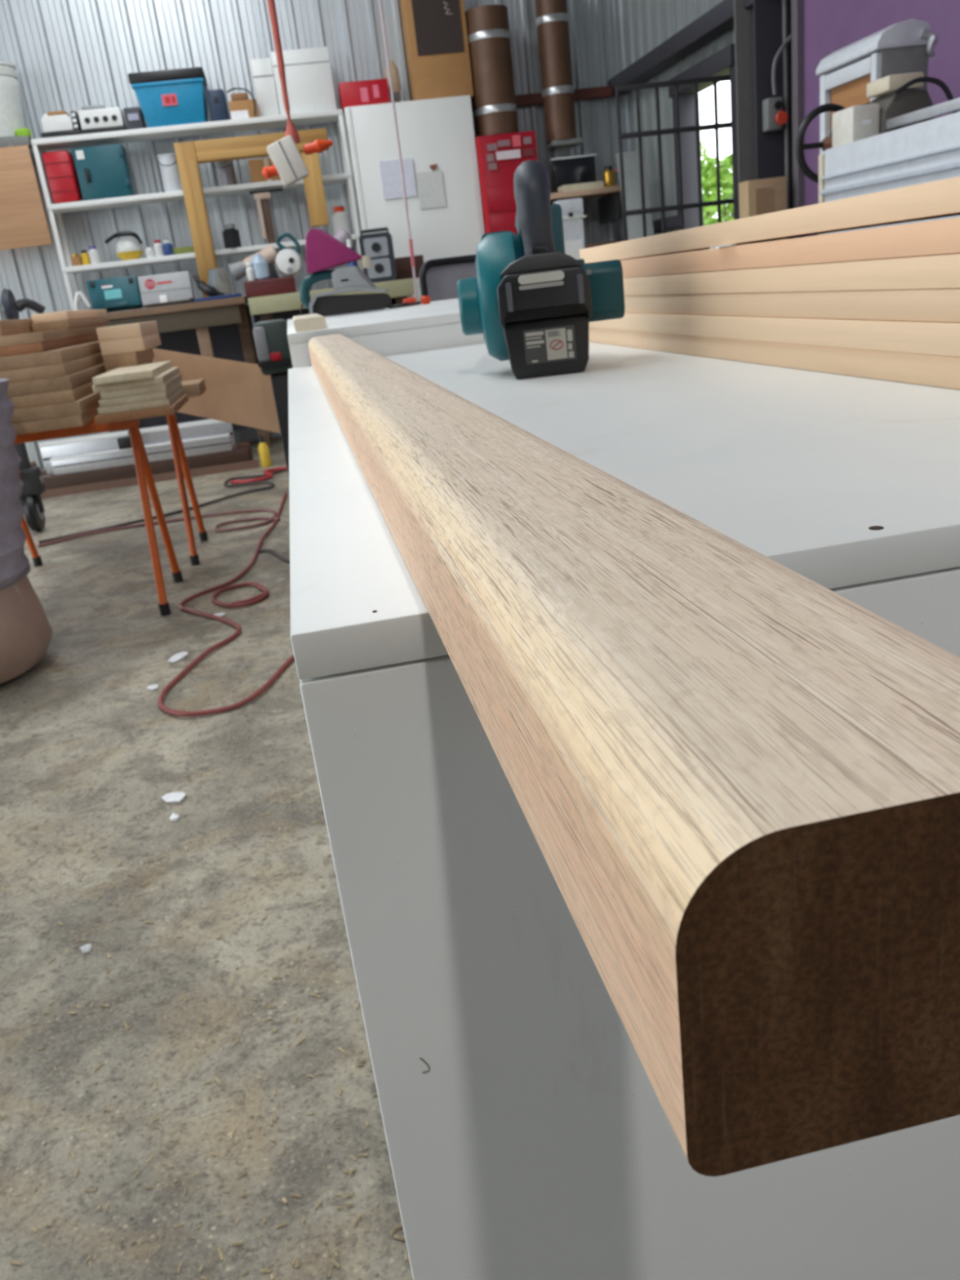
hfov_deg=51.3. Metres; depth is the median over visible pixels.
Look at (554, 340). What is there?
print
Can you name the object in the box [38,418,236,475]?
rail
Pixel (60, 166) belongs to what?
case
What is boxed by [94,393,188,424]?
plank
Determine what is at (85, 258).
bottle
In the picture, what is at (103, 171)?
case
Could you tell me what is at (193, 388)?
plank
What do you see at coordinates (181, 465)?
trestle
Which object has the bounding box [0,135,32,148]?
wall ledge
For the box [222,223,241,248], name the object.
jar
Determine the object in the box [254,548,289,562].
power cord
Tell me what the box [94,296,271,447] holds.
bench
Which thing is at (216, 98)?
case
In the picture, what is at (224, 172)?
tin
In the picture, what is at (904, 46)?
machine
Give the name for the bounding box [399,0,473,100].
carton
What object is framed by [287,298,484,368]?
bench
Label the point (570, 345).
print
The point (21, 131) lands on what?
tub
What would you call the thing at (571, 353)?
print
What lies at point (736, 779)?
handrail
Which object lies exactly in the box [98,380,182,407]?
plank
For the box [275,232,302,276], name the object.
respirator
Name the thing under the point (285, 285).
box
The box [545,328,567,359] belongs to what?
print
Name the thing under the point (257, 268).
water bottle
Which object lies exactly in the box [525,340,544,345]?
print
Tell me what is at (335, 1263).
wood shavings
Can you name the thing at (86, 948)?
paper scrap
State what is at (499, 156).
tall cabinet
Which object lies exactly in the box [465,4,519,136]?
duct
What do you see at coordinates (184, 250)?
folded cloth
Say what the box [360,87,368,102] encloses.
print
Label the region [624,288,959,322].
board
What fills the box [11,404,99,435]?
plank
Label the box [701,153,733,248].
shrub
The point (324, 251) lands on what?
belt sander
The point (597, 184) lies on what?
keyboard
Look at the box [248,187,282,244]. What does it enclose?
head
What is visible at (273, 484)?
power cord
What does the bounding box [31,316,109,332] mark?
plank
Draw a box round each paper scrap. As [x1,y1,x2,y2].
[80,943,91,953]
[146,684,158,690]
[161,791,186,804]
[167,651,187,662]
[169,813,178,821]
[213,612,225,617]
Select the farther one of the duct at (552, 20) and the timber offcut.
the duct at (552, 20)
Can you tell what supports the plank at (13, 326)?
on the plank at (41, 336)
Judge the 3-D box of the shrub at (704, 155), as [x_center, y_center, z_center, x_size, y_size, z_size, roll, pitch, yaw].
[2.633,-5.402,13.590,2.102,2.463,2.187,-10,20,-8]
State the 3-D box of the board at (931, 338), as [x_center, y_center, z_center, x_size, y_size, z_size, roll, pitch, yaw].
[0.316,-0.282,0.881,0.140,0.020,1.130,-10,20,-8]
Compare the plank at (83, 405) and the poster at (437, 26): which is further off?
the poster at (437, 26)
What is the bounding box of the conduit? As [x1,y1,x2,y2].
[771,0,791,239]
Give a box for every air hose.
[37,508,280,547]
[157,492,294,716]
[211,582,269,607]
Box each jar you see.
[70,253,82,266]
[222,223,241,248]
[331,205,351,234]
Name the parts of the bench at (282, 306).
leg, rail, leg, leg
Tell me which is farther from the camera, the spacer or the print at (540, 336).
the print at (540, 336)
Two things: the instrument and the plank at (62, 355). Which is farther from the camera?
the instrument
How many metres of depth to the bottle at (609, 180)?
7.47 m
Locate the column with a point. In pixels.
(758, 29)
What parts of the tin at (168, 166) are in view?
wire handle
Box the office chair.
[418,254,476,302]
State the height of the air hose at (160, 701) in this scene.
0.019 m
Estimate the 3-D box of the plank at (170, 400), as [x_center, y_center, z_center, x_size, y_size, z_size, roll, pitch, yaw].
[-1.223,-0.873,3.640,0.235,0.024,0.530,-10,20,-8]
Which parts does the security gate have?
rail, rail, rail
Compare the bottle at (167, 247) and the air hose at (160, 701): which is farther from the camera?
the bottle at (167, 247)
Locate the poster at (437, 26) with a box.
[411,0,464,56]
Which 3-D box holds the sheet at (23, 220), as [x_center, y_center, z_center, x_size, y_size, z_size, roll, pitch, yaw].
[-3.355,-3.007,6.825,0.680,0.650,0.025,-10,20,-8]
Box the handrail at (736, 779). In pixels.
[308,333,959,1176]
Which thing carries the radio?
on the bench at (282, 306)
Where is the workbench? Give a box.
[288,337,959,1279]
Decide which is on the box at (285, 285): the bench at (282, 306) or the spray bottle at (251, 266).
the spray bottle at (251, 266)
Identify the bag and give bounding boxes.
[0,377,52,684]
[226,87,258,119]
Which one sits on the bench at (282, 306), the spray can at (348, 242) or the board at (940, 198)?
the spray can at (348, 242)
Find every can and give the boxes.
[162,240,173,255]
[346,238,357,266]
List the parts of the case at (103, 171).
handle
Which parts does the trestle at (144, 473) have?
leg, leg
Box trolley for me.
[13,442,45,531]
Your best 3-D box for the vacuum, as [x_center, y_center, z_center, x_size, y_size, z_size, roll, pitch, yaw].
[0.658,-2.218,6.788,0.199,1.420,0.190,-10,20,-8]
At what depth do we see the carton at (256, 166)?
7.10 m
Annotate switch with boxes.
[270,351,281,361]
[762,96,787,132]
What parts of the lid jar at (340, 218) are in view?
lid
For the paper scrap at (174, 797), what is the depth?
2.21 m
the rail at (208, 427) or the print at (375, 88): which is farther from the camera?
the print at (375, 88)
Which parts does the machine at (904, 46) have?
post, timber post, rail, post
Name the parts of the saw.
blade, handle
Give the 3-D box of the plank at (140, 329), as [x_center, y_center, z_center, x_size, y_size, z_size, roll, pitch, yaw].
[-1.425,-1.257,4.067,0.160,0.050,0.540,-10,20,-8]
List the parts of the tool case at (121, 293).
handle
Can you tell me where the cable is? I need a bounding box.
[300,302,303,315]
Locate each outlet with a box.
[262,0,333,186]
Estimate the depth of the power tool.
1.00 m
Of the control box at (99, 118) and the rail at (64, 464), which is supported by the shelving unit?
the control box at (99, 118)
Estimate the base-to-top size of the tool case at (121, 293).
0.211 m
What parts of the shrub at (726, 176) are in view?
stem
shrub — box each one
[700,141,729,249]
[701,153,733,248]
[720,171,732,221]
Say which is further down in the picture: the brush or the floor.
the floor
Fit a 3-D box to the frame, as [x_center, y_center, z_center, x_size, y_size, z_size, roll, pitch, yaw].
[-1.516,-2.982,7.032,1.040,1.026,0.116,-10,20,-8]
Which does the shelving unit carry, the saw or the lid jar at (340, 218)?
the lid jar at (340, 218)
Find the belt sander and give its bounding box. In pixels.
[299,227,391,316]
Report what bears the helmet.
on the shelving unit
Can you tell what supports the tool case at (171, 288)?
on the bench at (222, 328)
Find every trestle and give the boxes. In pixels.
[13,418,183,616]
[20,414,208,566]
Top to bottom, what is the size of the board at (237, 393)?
0.494 m
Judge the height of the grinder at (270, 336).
0.945 m
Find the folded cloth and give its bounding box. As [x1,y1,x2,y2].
[173,245,194,254]
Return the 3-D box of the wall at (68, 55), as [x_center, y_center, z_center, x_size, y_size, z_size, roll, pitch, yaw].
[-1.425,-3.776,7.321,5.320,4.450,0.090,-10,20,-8]
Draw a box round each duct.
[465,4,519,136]
[534,0,583,166]
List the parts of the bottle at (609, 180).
lid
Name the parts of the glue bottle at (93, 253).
lid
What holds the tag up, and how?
attached to the tall cabinet at (440, 131)
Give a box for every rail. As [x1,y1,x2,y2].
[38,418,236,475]
[49,432,232,475]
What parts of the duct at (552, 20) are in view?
wall plate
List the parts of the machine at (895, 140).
plate, motor, slide rail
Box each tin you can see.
[156,153,182,191]
[211,160,236,186]
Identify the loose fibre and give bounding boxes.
[420,1057,430,1072]
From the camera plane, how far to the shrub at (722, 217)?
11.77 m
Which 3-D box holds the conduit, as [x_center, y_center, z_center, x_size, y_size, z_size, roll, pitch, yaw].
[1.566,-3.336,5.159,0.157,4.200,0.052,-10,20,-8]
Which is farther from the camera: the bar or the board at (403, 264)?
the board at (403, 264)
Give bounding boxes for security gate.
[614,75,733,250]
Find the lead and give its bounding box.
[387,301,421,308]
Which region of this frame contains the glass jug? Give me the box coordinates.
[192,267,232,297]
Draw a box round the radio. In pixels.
[359,226,397,283]
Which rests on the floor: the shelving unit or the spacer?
the shelving unit
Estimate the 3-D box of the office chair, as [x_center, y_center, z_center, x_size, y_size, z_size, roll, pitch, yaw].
[0.065,-1.118,4.404,0.512,1.104,0.566,-12,20,-13]
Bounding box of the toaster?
[40,110,82,137]
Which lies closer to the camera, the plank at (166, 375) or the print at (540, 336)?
the print at (540, 336)
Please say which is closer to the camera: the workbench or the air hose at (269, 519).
the workbench
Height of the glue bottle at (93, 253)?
0.120 m
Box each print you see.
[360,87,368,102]
[372,84,379,97]
[524,331,543,337]
[525,336,542,339]
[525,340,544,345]
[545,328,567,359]
[550,339,563,350]
[566,328,573,341]
[568,342,572,349]
[568,351,573,357]
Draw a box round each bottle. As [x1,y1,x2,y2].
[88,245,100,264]
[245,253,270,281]
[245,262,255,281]
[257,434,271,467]
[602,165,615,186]
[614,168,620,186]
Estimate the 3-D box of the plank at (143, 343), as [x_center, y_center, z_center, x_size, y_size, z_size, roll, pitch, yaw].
[-1.419,-1.210,4.084,0.160,0.050,0.540,-10,20,-8]
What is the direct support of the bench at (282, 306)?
on the floor
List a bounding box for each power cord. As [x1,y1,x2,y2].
[38,468,286,543]
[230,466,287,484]
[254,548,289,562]
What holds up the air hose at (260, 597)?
on the floor
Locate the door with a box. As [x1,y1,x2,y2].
[668,43,739,251]
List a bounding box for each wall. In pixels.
[0,0,633,470]
[608,0,753,235]
[804,0,959,236]
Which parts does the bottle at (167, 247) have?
lid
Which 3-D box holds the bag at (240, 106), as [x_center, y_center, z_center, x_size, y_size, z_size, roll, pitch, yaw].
[-1.666,-3.765,7.029,0.193,0.210,0.236,-10,20,-8]
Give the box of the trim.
[791,0,804,238]
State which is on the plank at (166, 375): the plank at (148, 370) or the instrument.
the plank at (148, 370)
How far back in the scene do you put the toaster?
6.80 m
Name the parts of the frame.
rail, moulding, moulding, rail, rail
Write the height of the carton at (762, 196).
1.325 m
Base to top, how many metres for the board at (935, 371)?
0.020 m
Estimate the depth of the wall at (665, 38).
7.01 m
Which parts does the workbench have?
panel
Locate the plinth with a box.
[18,440,259,502]
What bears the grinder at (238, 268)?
on the bench at (282, 306)
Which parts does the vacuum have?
panel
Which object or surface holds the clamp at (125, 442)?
attached to the rail at (64, 464)
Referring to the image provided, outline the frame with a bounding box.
[173,128,328,297]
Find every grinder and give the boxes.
[228,244,279,280]
[253,319,293,477]
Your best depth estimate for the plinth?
6.54 m
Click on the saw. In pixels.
(11, 308)
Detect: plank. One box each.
[0,318,33,336]
[0,324,106,346]
[0,333,98,356]
[0,340,101,371]
[0,352,103,382]
[8,363,106,397]
[8,381,93,409]
[10,391,101,423]
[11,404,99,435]
[31,309,107,323]
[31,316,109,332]
[92,360,172,385]
[92,366,179,392]
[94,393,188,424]
[96,320,158,342]
[97,386,184,415]
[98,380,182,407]
[99,333,160,355]
[99,373,182,399]
[102,347,155,368]
[106,359,153,372]
[181,378,205,397]
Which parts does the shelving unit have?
shelf, shelf, shelf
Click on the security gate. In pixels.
(714, 79)
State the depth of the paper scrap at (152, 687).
2.88 m
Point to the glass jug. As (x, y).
(219, 281)
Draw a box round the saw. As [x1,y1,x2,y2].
[0,288,45,319]
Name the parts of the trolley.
fork arm, fork arm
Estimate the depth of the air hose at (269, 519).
5.08 m
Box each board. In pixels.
[152,348,280,433]
[395,254,423,279]
[579,176,959,263]
[589,312,959,356]
[589,327,959,390]
[620,217,959,277]
[622,253,959,295]
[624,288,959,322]
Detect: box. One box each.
[78,104,127,134]
[243,275,296,297]
[337,78,390,113]
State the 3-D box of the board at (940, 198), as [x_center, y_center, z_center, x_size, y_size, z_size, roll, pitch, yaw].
[0.307,-0.362,0.859,0.140,0.021,1.130,-10,20,-8]
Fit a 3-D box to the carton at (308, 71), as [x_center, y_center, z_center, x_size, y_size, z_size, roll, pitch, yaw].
[-1.252,-3.950,7.112,0.400,0.405,0.191,-10,20,-8]
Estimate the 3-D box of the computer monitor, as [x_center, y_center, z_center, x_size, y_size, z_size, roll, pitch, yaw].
[0.707,-3.504,7.531,0.350,0.250,0.054,-10,20,-8]
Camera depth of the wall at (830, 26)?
4.61 m
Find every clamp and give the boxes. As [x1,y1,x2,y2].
[73,291,93,310]
[116,430,132,448]
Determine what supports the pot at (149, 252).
on the shelving unit
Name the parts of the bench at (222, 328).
leg, leg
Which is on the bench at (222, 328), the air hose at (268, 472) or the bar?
the bar
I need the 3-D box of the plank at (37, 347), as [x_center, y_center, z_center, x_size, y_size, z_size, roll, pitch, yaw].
[-1.699,-1.128,3.833,0.300,0.030,1.160,-10,20,-8]
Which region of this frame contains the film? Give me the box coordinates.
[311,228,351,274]
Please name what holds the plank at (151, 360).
on the plank
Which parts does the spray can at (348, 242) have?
lid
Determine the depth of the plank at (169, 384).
3.38 m
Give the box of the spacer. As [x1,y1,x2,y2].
[709,242,749,248]
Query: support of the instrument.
on the shelving unit
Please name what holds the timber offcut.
on the bench at (435, 325)
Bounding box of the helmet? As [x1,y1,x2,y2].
[104,231,142,260]
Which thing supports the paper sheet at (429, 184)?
attached to the tall cabinet at (440, 131)
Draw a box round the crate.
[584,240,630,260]
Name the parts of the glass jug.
handle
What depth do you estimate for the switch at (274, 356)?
3.78 m
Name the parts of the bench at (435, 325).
panel, panel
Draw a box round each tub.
[14,128,31,137]
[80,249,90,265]
[127,66,208,128]
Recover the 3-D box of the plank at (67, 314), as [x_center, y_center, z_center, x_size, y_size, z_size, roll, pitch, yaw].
[-1.663,-1.326,4.089,0.125,0.031,0.870,-10,20,-8]
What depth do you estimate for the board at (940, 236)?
0.76 m
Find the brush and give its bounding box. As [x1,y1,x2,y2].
[385,60,400,102]
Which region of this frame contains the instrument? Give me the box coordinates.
[123,106,146,129]
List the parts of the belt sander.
handle, frame, motor, dust spout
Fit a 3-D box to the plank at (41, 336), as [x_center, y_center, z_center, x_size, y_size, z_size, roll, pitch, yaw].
[-1.716,-1.172,3.868,0.330,0.032,1.260,-10,20,-8]
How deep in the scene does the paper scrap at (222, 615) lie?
3.49 m
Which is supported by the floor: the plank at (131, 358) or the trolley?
the trolley
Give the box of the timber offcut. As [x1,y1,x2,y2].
[292,313,326,332]
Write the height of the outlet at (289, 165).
2.927 m
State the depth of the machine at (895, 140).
2.75 m
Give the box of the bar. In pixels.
[189,293,241,302]
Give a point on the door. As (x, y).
(722, 62)
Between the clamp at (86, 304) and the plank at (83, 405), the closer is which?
the plank at (83, 405)
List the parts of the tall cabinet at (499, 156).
frame, drawer, drawer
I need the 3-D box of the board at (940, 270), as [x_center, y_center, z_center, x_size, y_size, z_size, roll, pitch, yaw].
[0.313,-0.318,0.861,0.140,0.020,1.130,-10,20,-8]
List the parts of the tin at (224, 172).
wire handle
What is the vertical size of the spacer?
0.001 m
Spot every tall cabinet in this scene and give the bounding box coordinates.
[342,95,484,302]
[475,130,537,235]
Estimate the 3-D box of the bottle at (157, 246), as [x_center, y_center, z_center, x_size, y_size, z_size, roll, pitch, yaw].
[-2.301,-2.804,7.163,0.064,0.110,0.064,-10,20,-8]
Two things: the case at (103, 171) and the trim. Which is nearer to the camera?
the trim
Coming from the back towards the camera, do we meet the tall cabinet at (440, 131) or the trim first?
the tall cabinet at (440, 131)
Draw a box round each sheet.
[0,143,52,249]
[378,158,416,199]
[415,170,445,208]
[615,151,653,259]
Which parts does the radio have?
plate, plate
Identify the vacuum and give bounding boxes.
[553,198,587,259]
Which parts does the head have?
rail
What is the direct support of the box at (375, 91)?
on the tall cabinet at (440, 131)
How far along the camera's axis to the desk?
7.50 m
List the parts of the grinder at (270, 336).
motor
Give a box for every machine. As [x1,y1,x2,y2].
[795,71,959,235]
[815,18,938,154]
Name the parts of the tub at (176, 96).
lid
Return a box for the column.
[733,0,793,239]
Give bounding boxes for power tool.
[457,160,625,379]
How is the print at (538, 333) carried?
on the power tool
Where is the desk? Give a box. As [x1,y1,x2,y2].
[550,185,621,223]
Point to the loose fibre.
(420, 1058)
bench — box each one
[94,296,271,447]
[248,278,414,324]
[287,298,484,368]
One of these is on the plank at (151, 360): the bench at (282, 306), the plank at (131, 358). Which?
the plank at (131, 358)
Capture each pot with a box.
[145,246,155,257]
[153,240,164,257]
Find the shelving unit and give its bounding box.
[30,109,363,433]
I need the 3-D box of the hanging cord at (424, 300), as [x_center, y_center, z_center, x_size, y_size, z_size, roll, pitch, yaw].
[-0.372,-2.556,2.175,0.074,3.490,0.039,-10,20,-8]
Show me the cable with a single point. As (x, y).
(302, 304)
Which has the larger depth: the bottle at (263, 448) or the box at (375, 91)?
the box at (375, 91)
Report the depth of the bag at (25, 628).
3.04 m
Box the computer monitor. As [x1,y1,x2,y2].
[550,153,595,191]
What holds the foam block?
on the shelving unit
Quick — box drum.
[0,61,25,137]
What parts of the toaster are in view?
lid, jack panel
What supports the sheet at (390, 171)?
attached to the tall cabinet at (440, 131)
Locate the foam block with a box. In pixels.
[250,57,279,116]
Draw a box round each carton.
[248,157,280,182]
[270,46,337,115]
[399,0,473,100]
[738,176,786,244]
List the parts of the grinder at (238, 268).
motor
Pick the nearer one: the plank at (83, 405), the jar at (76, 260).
the plank at (83, 405)
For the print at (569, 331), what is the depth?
1.00 m
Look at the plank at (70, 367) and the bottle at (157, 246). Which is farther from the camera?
the bottle at (157, 246)
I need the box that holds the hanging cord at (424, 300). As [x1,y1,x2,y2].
[378,0,431,304]
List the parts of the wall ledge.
ledge plate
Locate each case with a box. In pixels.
[42,150,82,204]
[71,143,134,200]
[86,275,143,312]
[137,271,194,307]
[206,88,229,121]
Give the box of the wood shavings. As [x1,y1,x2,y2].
[0,750,413,1279]
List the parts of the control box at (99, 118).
knob, knob, knob, knob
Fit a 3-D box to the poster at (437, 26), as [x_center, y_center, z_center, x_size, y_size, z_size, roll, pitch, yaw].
[-0.298,-4.350,7.024,0.335,0.415,0.006,-10,20,-8]
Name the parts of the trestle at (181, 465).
leg, leg, leg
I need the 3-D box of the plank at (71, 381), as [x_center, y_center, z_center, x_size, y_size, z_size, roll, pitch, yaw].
[-1.669,-1.046,3.957,0.365,0.043,1.390,-10,20,-8]
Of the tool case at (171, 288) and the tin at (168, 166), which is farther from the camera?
the tin at (168, 166)
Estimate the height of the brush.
0.300 m
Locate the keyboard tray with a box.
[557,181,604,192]
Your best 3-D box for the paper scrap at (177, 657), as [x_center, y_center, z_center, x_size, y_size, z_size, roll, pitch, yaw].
[-0.937,0.051,3.122,0.044,0.013,0.097,-2,20,14]
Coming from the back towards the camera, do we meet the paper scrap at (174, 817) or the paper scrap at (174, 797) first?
the paper scrap at (174, 797)
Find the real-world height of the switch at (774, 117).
0.155 m
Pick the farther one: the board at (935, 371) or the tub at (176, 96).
the tub at (176, 96)
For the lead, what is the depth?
2.66 m
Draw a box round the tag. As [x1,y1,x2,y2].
[429,164,437,170]
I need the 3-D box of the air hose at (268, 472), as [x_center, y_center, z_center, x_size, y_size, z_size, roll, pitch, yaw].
[-1.334,-1.027,6.226,0.208,0.028,0.433,10,26,39]
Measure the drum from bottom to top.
0.462 m
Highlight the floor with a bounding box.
[0,436,411,1279]
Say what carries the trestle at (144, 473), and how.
on the floor

